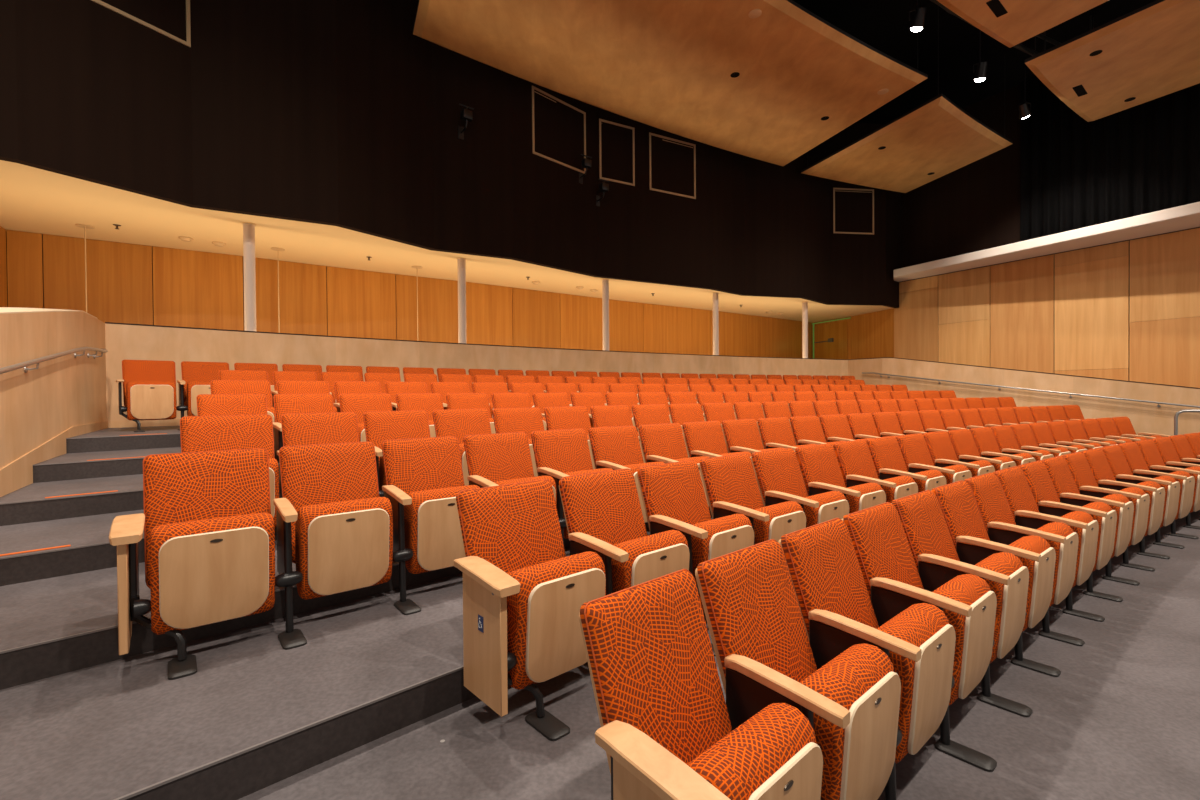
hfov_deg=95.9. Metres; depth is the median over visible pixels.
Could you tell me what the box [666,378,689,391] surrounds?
seat
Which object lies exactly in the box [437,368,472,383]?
seat
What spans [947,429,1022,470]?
seat
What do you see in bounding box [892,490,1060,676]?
seat
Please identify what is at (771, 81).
ceiling panel
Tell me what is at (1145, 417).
wall
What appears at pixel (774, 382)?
seat
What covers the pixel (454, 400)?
seat
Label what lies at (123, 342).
wall
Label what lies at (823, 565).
seat
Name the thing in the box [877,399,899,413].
seat
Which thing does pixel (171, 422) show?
baseboard
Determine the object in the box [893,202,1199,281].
trim
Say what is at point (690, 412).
seat
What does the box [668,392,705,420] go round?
seat
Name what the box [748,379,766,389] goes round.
seat
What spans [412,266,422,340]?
support rod
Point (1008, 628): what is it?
seat cushion
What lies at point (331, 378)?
seat
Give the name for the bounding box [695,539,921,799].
seat
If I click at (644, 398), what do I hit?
seat
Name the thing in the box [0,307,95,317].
trim
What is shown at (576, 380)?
seat
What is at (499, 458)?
seat
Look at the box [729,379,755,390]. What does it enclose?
seat
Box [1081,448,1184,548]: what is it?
seat
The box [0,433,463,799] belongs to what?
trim
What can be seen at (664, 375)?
seat
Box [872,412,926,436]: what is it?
seat
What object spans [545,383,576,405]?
seat
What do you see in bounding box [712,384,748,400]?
seat
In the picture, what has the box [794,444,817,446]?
seat cushion
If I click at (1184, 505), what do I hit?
seat cushion
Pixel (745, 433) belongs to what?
seat
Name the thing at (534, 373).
seat
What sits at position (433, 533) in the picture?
seat cushion
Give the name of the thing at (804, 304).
column
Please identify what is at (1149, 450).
seat
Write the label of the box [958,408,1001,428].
seat
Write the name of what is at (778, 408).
seat
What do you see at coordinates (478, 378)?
seat
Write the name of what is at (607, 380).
seat
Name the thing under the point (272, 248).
support rod
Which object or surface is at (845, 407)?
seat
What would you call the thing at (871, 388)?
seat
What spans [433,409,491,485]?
seat
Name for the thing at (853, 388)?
seat
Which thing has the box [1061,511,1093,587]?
seat cushion
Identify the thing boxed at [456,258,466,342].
column
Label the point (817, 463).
seat
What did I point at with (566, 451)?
seat
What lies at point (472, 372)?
seat
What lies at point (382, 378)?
seat
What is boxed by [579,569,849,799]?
seat
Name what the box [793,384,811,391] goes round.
seat
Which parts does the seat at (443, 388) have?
backrest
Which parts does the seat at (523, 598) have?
panel, aisle armrest, backrest, foot plate, armrest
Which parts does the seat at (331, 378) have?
backrest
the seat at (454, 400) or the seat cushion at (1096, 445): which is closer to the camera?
the seat at (454, 400)
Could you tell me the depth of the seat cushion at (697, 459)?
4.51 m
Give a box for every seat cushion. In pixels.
[126,381,175,419]
[150,513,274,633]
[187,382,209,415]
[267,407,275,421]
[269,458,278,527]
[295,497,392,598]
[332,393,335,402]
[358,423,364,441]
[379,456,385,489]
[404,485,479,573]
[459,443,464,461]
[490,403,492,417]
[494,476,556,503]
[507,551,605,689]
[563,468,612,538]
[611,530,687,592]
[624,462,663,522]
[674,456,709,508]
[687,703,815,799]
[691,514,751,610]
[718,452,750,456]
[754,501,802,543]
[759,447,783,450]
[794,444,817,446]
[800,643,893,799]
[804,491,845,527]
[846,483,882,513]
[877,603,948,762]
[883,476,914,502]
[914,470,943,492]
[933,574,990,704]
[942,465,968,484]
[968,460,991,476]
[975,552,1022,663]
[990,456,1012,470]
[1009,535,1049,631]
[1012,453,1032,465]
[1032,450,1050,460]
[1036,522,1072,606]
[1050,447,1068,456]
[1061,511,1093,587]
[1068,445,1085,452]
[1082,502,1111,571]
[1085,443,1100,449]
[1100,441,1116,446]
[1102,494,1128,557]
[1116,439,1132,443]
[1119,487,1145,546]
[1138,481,1160,536]
[1153,476,1175,527]
[1170,471,1190,519]
[1185,466,1199,512]
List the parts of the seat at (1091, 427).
backrest, armrest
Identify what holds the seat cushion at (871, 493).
on the seat at (817, 463)
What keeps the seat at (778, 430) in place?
on the floor
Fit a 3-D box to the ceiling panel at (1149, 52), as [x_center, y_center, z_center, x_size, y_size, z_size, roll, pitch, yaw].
[10.259,-7.218,9.358,3.806,2.269,4.015,-1,1,-31]
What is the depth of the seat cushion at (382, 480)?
4.00 m
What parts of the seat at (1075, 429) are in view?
backrest, armrest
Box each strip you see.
[0,545,70,555]
[45,490,117,497]
[87,456,144,460]
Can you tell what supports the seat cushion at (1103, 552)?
on the seat at (1042, 488)
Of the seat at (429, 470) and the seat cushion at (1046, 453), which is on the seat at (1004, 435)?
the seat cushion at (1046, 453)
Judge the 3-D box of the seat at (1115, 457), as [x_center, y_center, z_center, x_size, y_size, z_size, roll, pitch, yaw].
[5.315,0.892,5.269,0.585,0.857,0.616,-1,1,-33]
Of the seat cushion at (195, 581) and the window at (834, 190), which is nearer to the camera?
the seat cushion at (195, 581)
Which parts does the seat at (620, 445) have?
backrest, armrest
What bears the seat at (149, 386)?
on the floor
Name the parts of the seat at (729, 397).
backrest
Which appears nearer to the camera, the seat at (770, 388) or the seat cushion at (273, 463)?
the seat cushion at (273, 463)
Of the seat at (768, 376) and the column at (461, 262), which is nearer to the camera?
the column at (461, 262)
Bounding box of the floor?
[0,425,1199,799]
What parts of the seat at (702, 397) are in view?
backrest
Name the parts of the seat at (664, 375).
backrest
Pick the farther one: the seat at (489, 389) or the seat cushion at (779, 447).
the seat at (489, 389)
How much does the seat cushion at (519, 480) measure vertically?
0.460 m
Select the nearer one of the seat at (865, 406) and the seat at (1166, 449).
the seat at (1166, 449)
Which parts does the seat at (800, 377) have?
backrest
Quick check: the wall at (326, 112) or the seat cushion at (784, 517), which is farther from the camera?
the wall at (326, 112)
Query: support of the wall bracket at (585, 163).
attached to the wall at (326, 112)
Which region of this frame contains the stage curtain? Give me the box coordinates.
[1020,76,1199,241]
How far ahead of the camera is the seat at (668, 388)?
9.37 m
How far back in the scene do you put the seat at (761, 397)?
8.99 m
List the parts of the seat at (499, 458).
backrest, armrest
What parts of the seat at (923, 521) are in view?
backrest, armrest, foot plate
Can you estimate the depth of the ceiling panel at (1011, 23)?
8.50 m
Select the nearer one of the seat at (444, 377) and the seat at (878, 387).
the seat at (444, 377)
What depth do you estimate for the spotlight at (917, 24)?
8.56 m
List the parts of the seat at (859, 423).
backrest, armrest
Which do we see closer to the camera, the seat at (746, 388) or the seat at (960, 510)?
the seat at (960, 510)
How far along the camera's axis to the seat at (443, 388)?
6.92 m
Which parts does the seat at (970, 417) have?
backrest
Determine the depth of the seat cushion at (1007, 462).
5.51 m
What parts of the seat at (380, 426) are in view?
backrest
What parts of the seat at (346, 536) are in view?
backrest, armrest, foot plate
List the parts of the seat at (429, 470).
backrest, armrest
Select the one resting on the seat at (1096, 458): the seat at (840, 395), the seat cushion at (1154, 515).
the seat cushion at (1154, 515)
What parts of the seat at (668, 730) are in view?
panel, panel, backrest, aisle armrest, armrest, number plate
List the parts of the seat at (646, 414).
backrest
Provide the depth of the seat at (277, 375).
6.76 m
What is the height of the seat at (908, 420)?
0.857 m
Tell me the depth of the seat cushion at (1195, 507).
5.60 m
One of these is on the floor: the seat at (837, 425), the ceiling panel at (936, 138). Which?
the seat at (837, 425)
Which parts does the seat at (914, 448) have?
backrest, armrest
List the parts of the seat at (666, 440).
panel, backrest, armrest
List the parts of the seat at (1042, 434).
backrest, armrest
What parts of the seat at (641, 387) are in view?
backrest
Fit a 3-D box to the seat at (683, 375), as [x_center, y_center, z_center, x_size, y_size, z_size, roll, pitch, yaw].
[2.250,-0.184,12.335,0.586,0.857,0.616,-1,1,-32]
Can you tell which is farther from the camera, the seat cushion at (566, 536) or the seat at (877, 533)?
the seat cushion at (566, 536)
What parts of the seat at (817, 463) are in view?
backrest, armrest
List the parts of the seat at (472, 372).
backrest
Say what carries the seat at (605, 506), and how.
on the floor
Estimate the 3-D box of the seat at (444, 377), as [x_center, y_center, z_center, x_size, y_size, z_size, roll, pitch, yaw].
[-1.985,0.041,8.034,0.575,0.857,0.616,-1,1,-39]
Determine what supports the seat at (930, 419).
on the floor
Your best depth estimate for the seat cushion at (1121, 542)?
4.12 m
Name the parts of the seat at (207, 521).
panel, aisle armrest, foot plate, backrest, number plate, armrest, foot plate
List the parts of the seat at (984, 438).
backrest, armrest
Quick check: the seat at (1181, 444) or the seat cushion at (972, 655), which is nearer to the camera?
the seat cushion at (972, 655)
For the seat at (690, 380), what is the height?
0.857 m
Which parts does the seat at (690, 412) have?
backrest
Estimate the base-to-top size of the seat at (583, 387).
0.857 m
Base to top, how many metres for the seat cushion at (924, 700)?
0.460 m
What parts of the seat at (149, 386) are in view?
backrest, armrest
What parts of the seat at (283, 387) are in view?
backrest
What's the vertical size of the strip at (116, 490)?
0.004 m
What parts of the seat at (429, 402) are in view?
backrest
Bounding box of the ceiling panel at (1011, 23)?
[937,0,1108,47]
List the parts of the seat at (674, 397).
backrest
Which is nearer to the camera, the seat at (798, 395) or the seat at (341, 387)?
the seat at (341, 387)
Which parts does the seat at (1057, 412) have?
backrest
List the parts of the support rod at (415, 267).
rod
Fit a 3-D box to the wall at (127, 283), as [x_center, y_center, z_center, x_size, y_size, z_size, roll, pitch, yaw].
[0.107,-1.219,13.059,22.195,3.200,3.919,-1,1,-35]
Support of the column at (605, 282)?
on the floor
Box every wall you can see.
[0,0,900,307]
[0,226,893,358]
[0,312,106,468]
[6,231,7,306]
[105,323,881,427]
[882,358,1199,435]
[901,84,1019,267]
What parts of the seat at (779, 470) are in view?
panel, backrest, armrest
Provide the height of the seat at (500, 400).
0.857 m
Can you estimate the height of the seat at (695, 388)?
0.857 m
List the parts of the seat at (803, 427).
backrest, armrest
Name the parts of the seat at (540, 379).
backrest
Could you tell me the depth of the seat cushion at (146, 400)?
6.36 m
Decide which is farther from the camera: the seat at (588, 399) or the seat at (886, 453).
the seat at (588, 399)
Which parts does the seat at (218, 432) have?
backrest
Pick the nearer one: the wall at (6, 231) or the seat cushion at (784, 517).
the seat cushion at (784, 517)
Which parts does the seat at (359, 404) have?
backrest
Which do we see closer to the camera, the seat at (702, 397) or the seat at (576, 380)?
the seat at (702, 397)
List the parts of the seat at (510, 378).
backrest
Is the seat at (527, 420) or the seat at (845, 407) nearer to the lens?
the seat at (527, 420)
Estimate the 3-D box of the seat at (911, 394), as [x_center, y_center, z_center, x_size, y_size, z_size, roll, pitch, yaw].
[6.787,0.232,11.197,0.587,0.857,0.616,-1,1,-28]
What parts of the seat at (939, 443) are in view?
backrest, armrest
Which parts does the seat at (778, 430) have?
backrest, armrest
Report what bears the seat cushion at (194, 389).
on the seat at (197, 376)
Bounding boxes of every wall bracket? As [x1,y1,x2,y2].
[458,103,473,139]
[579,154,591,183]
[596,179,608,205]
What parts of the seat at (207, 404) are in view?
backrest, armrest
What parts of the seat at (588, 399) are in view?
backrest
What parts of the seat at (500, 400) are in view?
backrest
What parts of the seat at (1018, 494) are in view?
backrest, armrest, foot plate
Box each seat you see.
[109,448,306,679]
[116,360,187,431]
[180,414,281,527]
[181,361,228,415]
[196,394,282,465]
[210,380,275,421]
[218,370,277,406]
[234,363,277,390]
[273,371,331,394]
[273,394,333,422]
[277,381,340,411]
[279,441,420,614]
[281,412,383,496]
[282,364,321,380]
[321,372,360,402]
[326,365,363,380]
[334,381,396,410]
[339,393,391,441]
[363,410,430,489]
[364,373,400,392]
[366,366,400,378]
[382,436,498,573]
[385,382,446,410]
[396,393,443,436]
[403,367,433,374]
[404,374,437,392]
[431,382,489,409]
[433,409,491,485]
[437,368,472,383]
[440,374,472,392]
[446,393,495,433]
[454,479,628,740]
[463,432,568,543]
[468,369,507,386]
[472,382,507,417]
[474,375,510,392]
[491,393,547,429]
[492,407,543,476]
[498,370,523,382]
[506,375,546,392]
[510,383,543,406]
[525,370,549,382]
[531,428,630,538]
[533,393,591,417]
[536,376,578,392]
[544,406,594,468]
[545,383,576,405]
[551,371,573,382]
[559,468,714,655]
[565,376,590,390]
[570,392,604,427]
[576,371,597,382]
[578,383,607,404]
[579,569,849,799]
[588,425,678,522]
[590,405,644,462]
[592,377,616,391]
[599,372,619,382]
[605,392,637,425]
[609,383,639,404]
[618,377,641,396]
[621,372,641,382]
[631,404,688,457]
[637,384,669,404]
[637,460,768,610]
[638,392,671,422]
[638,423,720,508]
[642,373,660,377]
[642,377,664,391]
[662,373,688,388]
[664,384,697,402]
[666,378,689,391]
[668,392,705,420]
[669,403,725,442]
[681,373,698,383]
[682,421,758,457]
[688,378,712,391]
[689,384,723,401]
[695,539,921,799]
[696,392,736,419]
[699,374,716,382]
[699,453,818,543]
[702,403,735,423]
[709,378,734,390]
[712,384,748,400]
[717,374,733,383]
[721,419,797,452]
[723,392,764,416]
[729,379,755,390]
[733,402,764,421]
[734,374,750,383]
[734,384,755,396]
[747,391,772,405]
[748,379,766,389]
[750,448,860,527]
[751,375,766,381]
[755,384,774,400]
[757,417,826,448]
[762,401,790,418]
[767,375,781,378]
[767,379,784,387]
[771,391,794,402]
[775,384,793,392]
[778,518,996,771]
[782,375,796,382]
[784,379,801,388]
[788,401,815,416]
[789,415,852,445]
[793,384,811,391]
[793,391,815,402]
[795,443,895,513]
[797,375,818,384]
[801,379,817,385]
[811,385,828,392]
[812,375,826,380]
[813,400,838,417]
[814,391,836,401]
[818,379,833,385]
[819,414,879,441]
[827,376,840,380]
[828,385,844,392]
[833,440,926,502]
[834,380,849,384]
[835,391,855,399]
[835,400,859,415]
[841,376,854,379]
[841,502,1032,716]
[844,385,860,392]
[846,413,902,439]
[849,380,864,384]
[854,391,873,400]
[857,399,880,413]
[860,385,876,391]
[866,436,954,492]
[872,391,890,399]
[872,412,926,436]
[876,385,891,391]
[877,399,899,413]
[890,391,908,399]
[891,385,907,391]
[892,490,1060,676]
[895,433,979,484]
[896,399,917,411]
[896,411,947,434]
[907,391,924,398]
[914,398,934,410]
[918,410,965,431]
[922,431,1001,476]
[923,390,940,399]
[931,480,1084,645]
[932,398,951,410]
[939,390,956,398]
[939,409,980,429]
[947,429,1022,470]
[949,398,967,409]
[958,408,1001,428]
[964,472,1104,621]
[965,398,983,408]
[969,427,1042,465]
[977,408,1013,426]
[981,397,999,407]
[990,425,1060,460]
[992,466,1122,601]
[995,407,1031,424]
[997,397,1016,406]
[1009,424,1077,456]
[1012,406,1048,423]
[1017,460,1139,585]
[1028,422,1093,452]
[1029,406,1064,422]
[1040,456,1154,571]
[1045,405,1079,420]
[1046,421,1109,449]
[1062,405,1094,419]
[1062,420,1125,446]
[1062,452,1169,558]
[1079,419,1140,443]
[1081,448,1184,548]
[1096,418,1155,441]
[1099,445,1198,538]
[1112,417,1169,437]
[1118,442,1199,528]
[1135,439,1199,519]
[1151,437,1199,465]
[1168,435,1199,461]
[1184,433,1199,458]
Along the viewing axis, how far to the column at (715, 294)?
14.41 m
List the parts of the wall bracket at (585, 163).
mounting plate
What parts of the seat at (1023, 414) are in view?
backrest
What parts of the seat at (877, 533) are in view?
backrest, armrest, foot plate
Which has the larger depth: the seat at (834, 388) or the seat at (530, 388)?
the seat at (834, 388)
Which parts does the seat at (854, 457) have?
backrest, armrest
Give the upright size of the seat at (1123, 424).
0.857 m
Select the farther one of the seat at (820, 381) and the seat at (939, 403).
the seat at (820, 381)
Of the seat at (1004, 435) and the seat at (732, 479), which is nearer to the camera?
the seat at (732, 479)
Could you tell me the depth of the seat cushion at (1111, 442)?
7.24 m
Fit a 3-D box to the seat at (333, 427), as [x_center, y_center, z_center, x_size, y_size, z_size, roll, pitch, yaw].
[-1.882,0.524,3.860,0.598,0.857,0.616,-1,1,-39]
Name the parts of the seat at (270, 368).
backrest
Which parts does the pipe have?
drop rod, drop rod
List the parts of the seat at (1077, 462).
backrest, armrest, foot plate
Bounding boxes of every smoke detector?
[178,236,192,241]
[212,241,225,246]
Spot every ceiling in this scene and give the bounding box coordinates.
[0,160,892,322]
[793,0,1155,123]
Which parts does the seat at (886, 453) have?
backrest, armrest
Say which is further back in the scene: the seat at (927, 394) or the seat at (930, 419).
the seat at (927, 394)
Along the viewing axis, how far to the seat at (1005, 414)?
8.88 m
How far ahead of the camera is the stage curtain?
12.86 m
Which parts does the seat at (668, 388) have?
backrest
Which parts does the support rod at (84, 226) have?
ceiling plate, rod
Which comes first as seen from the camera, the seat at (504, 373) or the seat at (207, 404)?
the seat at (207, 404)
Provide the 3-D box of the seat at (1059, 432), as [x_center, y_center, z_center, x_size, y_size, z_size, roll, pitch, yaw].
[6.320,0.718,7.127,0.556,0.857,0.616,-1,1,-31]
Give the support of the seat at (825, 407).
on the floor
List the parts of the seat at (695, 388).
backrest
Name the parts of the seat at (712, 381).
backrest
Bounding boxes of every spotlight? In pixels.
[909,0,926,31]
[973,29,987,81]
[1018,67,1030,118]
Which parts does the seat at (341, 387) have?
backrest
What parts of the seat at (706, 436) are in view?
panel, backrest, armrest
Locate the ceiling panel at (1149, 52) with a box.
[1025,0,1199,121]
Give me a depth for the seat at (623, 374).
11.58 m
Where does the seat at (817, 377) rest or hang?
on the floor
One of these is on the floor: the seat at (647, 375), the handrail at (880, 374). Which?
the seat at (647, 375)
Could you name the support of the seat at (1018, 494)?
on the floor
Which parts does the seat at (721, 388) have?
backrest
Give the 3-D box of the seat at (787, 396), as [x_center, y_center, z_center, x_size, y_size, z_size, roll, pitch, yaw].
[3.341,0.280,9.203,0.616,0.857,0.616,-1,1,-33]
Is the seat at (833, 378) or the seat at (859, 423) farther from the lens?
the seat at (833, 378)
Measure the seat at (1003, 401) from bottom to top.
0.857 m
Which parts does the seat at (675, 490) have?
panel, backrest, armrest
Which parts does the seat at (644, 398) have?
backrest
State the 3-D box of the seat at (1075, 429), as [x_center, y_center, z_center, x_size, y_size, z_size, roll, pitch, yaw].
[6.777,0.712,7.395,0.561,0.857,0.616,-1,1,-30]
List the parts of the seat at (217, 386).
backrest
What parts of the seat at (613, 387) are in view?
backrest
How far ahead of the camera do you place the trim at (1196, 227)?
13.52 m
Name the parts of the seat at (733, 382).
backrest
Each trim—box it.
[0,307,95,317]
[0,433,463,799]
[105,322,881,359]
[882,357,1199,388]
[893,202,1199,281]
[901,227,1199,281]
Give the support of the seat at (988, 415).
on the floor
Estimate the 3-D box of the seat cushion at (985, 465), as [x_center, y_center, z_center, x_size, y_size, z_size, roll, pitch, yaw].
[3.664,0.830,5.302,0.431,0.460,0.188,-1,1,-35]
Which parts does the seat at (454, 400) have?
backrest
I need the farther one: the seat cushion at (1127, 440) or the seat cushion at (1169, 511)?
the seat cushion at (1127, 440)
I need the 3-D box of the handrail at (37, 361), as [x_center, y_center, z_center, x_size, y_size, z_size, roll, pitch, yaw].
[-4.356,-0.215,4.076,0.093,0.827,6.601,-1,1,-34]
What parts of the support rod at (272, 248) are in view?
ceiling plate, rod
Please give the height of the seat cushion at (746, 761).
0.460 m
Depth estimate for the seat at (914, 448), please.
5.13 m
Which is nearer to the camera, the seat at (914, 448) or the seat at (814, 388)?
the seat at (914, 448)
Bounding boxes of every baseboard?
[0,421,107,496]
[110,419,179,427]
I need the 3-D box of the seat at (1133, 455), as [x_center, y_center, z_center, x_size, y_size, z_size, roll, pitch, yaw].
[5.786,0.885,5.573,0.597,0.857,0.616,-1,1,-32]
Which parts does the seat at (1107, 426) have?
backrest, armrest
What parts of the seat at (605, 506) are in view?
panel, backrest, armrest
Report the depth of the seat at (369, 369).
8.53 m
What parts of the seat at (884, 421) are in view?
backrest, armrest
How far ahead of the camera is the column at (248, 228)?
8.34 m
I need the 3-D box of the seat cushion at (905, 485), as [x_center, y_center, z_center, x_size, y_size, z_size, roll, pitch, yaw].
[2.349,0.850,4.341,0.436,0.460,0.188,-1,1,-37]
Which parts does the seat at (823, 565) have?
panel, backrest, armrest, foot plate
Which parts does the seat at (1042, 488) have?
backrest, armrest, foot plate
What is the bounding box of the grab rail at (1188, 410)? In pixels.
[1174,409,1199,434]
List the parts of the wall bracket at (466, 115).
mounting plate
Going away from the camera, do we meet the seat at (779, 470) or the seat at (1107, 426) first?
the seat at (779, 470)
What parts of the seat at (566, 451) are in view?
backrest, armrest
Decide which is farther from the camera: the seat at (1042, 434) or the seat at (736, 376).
the seat at (736, 376)
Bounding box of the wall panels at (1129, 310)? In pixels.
[894,228,1199,387]
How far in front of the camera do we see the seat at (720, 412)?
6.85 m
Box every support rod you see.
[75,224,94,311]
[271,247,284,332]
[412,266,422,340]
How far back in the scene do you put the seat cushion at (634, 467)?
4.08 m
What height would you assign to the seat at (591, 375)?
0.857 m
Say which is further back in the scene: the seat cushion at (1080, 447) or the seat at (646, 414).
the seat cushion at (1080, 447)
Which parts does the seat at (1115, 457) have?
backrest, armrest, foot plate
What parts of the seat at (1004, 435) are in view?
backrest, armrest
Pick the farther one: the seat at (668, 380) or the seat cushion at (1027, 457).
the seat at (668, 380)
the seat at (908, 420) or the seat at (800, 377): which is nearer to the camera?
the seat at (908, 420)
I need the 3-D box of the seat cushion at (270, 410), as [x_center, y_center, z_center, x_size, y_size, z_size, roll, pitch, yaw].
[-3.413,0.299,5.256,0.456,0.460,0.188,-1,1,-42]
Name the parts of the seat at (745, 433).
panel, backrest, armrest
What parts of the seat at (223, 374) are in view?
backrest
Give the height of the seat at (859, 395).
0.857 m
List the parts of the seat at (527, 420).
backrest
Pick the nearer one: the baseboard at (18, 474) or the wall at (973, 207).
the baseboard at (18, 474)
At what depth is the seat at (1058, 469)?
4.35 m
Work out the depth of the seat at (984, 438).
6.06 m
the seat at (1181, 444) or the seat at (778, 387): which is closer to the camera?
the seat at (1181, 444)
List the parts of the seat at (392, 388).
backrest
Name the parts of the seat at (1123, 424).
backrest, armrest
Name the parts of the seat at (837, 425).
backrest, armrest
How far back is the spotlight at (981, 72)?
10.01 m
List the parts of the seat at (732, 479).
panel, backrest, armrest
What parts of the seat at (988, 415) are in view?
backrest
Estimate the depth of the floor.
2.19 m
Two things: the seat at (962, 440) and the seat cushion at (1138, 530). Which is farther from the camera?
the seat at (962, 440)
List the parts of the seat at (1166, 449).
backrest, armrest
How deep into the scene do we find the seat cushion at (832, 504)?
3.55 m
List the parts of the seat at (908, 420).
backrest, armrest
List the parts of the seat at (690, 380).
backrest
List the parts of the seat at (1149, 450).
backrest, armrest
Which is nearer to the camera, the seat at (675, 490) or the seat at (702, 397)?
the seat at (675, 490)
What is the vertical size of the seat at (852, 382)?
0.857 m
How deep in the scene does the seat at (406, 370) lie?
8.88 m
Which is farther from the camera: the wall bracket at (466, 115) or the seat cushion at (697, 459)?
the wall bracket at (466, 115)
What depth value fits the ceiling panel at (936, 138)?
13.27 m
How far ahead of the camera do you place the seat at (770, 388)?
10.64 m
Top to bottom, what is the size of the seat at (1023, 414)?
0.857 m
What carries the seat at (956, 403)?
on the floor
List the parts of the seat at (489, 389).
backrest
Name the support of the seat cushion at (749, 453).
on the seat at (706, 436)
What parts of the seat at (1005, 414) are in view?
backrest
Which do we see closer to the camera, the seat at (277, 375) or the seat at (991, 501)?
the seat at (991, 501)
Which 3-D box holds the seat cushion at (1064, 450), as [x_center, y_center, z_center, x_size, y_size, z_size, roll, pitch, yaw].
[5.438,0.803,6.480,0.420,0.460,0.188,-1,1,-32]
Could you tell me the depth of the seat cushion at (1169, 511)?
5.03 m
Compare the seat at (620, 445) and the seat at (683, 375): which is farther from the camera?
the seat at (683, 375)
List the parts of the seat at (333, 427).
backrest, armrest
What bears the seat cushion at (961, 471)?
on the seat at (914, 448)
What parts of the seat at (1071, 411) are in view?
backrest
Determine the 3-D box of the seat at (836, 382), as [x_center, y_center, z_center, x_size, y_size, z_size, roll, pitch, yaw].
[6.188,-0.079,13.313,0.594,0.857,0.616,-1,1,-27]
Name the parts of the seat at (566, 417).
backrest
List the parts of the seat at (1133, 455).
backrest, armrest, foot plate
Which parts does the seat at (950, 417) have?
backrest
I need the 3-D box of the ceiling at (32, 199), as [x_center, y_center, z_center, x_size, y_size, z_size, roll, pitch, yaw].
[0.055,-2.878,12.970,22.535,0.120,4.074,-1,1,-35]
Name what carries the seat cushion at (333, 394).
on the seat at (331, 378)
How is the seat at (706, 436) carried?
on the floor
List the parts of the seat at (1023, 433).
backrest, armrest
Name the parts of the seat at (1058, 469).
backrest, armrest, foot plate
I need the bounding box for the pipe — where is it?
[930,0,1091,55]
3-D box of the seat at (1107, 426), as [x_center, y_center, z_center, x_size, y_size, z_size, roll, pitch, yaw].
[7.724,0.699,7.925,0.586,0.857,0.616,-1,1,-29]
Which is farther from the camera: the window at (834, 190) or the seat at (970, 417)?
the window at (834, 190)
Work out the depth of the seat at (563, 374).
10.59 m
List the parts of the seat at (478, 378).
backrest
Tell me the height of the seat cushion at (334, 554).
0.460 m
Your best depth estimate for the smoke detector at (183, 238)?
9.05 m
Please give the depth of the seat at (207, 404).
4.52 m
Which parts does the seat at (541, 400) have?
backrest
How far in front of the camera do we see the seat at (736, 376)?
13.34 m
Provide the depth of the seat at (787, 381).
12.65 m
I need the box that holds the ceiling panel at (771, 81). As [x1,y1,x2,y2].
[413,0,927,165]
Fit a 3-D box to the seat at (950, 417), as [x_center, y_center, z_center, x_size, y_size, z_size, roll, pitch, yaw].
[5.402,0.570,7.921,0.595,0.857,0.616,-1,1,-31]
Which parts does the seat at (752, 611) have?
panel, backrest, armrest, number plate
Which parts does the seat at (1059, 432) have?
backrest, armrest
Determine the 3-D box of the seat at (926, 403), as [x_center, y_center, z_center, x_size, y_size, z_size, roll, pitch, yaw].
[5.957,0.403,9.504,0.568,0.857,0.616,-1,1,-30]
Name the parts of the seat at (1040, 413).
backrest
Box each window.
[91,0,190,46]
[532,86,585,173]
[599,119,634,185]
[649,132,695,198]
[833,188,873,234]
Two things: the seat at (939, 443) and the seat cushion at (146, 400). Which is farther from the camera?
the seat cushion at (146, 400)
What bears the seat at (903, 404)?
on the floor
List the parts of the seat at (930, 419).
backrest, armrest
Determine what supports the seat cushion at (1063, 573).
on the seat at (991, 501)
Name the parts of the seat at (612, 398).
backrest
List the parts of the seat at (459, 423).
backrest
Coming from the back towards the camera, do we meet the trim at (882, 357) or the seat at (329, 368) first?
the trim at (882, 357)
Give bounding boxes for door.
[812,317,850,358]
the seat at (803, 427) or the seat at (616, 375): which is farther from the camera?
the seat at (616, 375)
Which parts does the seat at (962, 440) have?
backrest, armrest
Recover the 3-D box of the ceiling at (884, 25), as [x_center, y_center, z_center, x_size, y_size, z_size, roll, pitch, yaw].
[4.933,-8.431,10.414,38.000,0.200,33.000,0,1,0]
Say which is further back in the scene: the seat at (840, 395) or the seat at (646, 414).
the seat at (840, 395)
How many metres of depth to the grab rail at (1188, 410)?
9.28 m
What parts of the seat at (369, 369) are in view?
backrest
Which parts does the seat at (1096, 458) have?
backrest, armrest, foot plate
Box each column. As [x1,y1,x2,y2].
[241,222,256,330]
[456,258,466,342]
[601,279,609,350]
[712,292,718,354]
[801,302,807,357]
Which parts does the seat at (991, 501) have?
backrest, armrest, foot plate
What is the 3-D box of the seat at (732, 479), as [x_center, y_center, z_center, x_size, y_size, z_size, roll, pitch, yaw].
[1.036,0.799,3.420,0.580,0.857,0.616,-1,1,-39]
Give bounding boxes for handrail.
[0,347,107,373]
[862,372,1199,407]
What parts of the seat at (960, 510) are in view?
backrest, armrest, foot plate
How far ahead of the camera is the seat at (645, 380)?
10.53 m
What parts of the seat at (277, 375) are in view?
backrest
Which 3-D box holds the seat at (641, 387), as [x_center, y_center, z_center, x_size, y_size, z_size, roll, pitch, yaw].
[1.025,0.154,8.927,0.619,0.857,0.616,-1,1,-35]
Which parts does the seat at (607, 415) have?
backrest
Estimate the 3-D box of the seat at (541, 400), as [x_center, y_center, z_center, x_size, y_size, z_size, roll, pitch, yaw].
[-0.415,0.338,6.528,0.587,0.857,0.616,-1,1,-38]

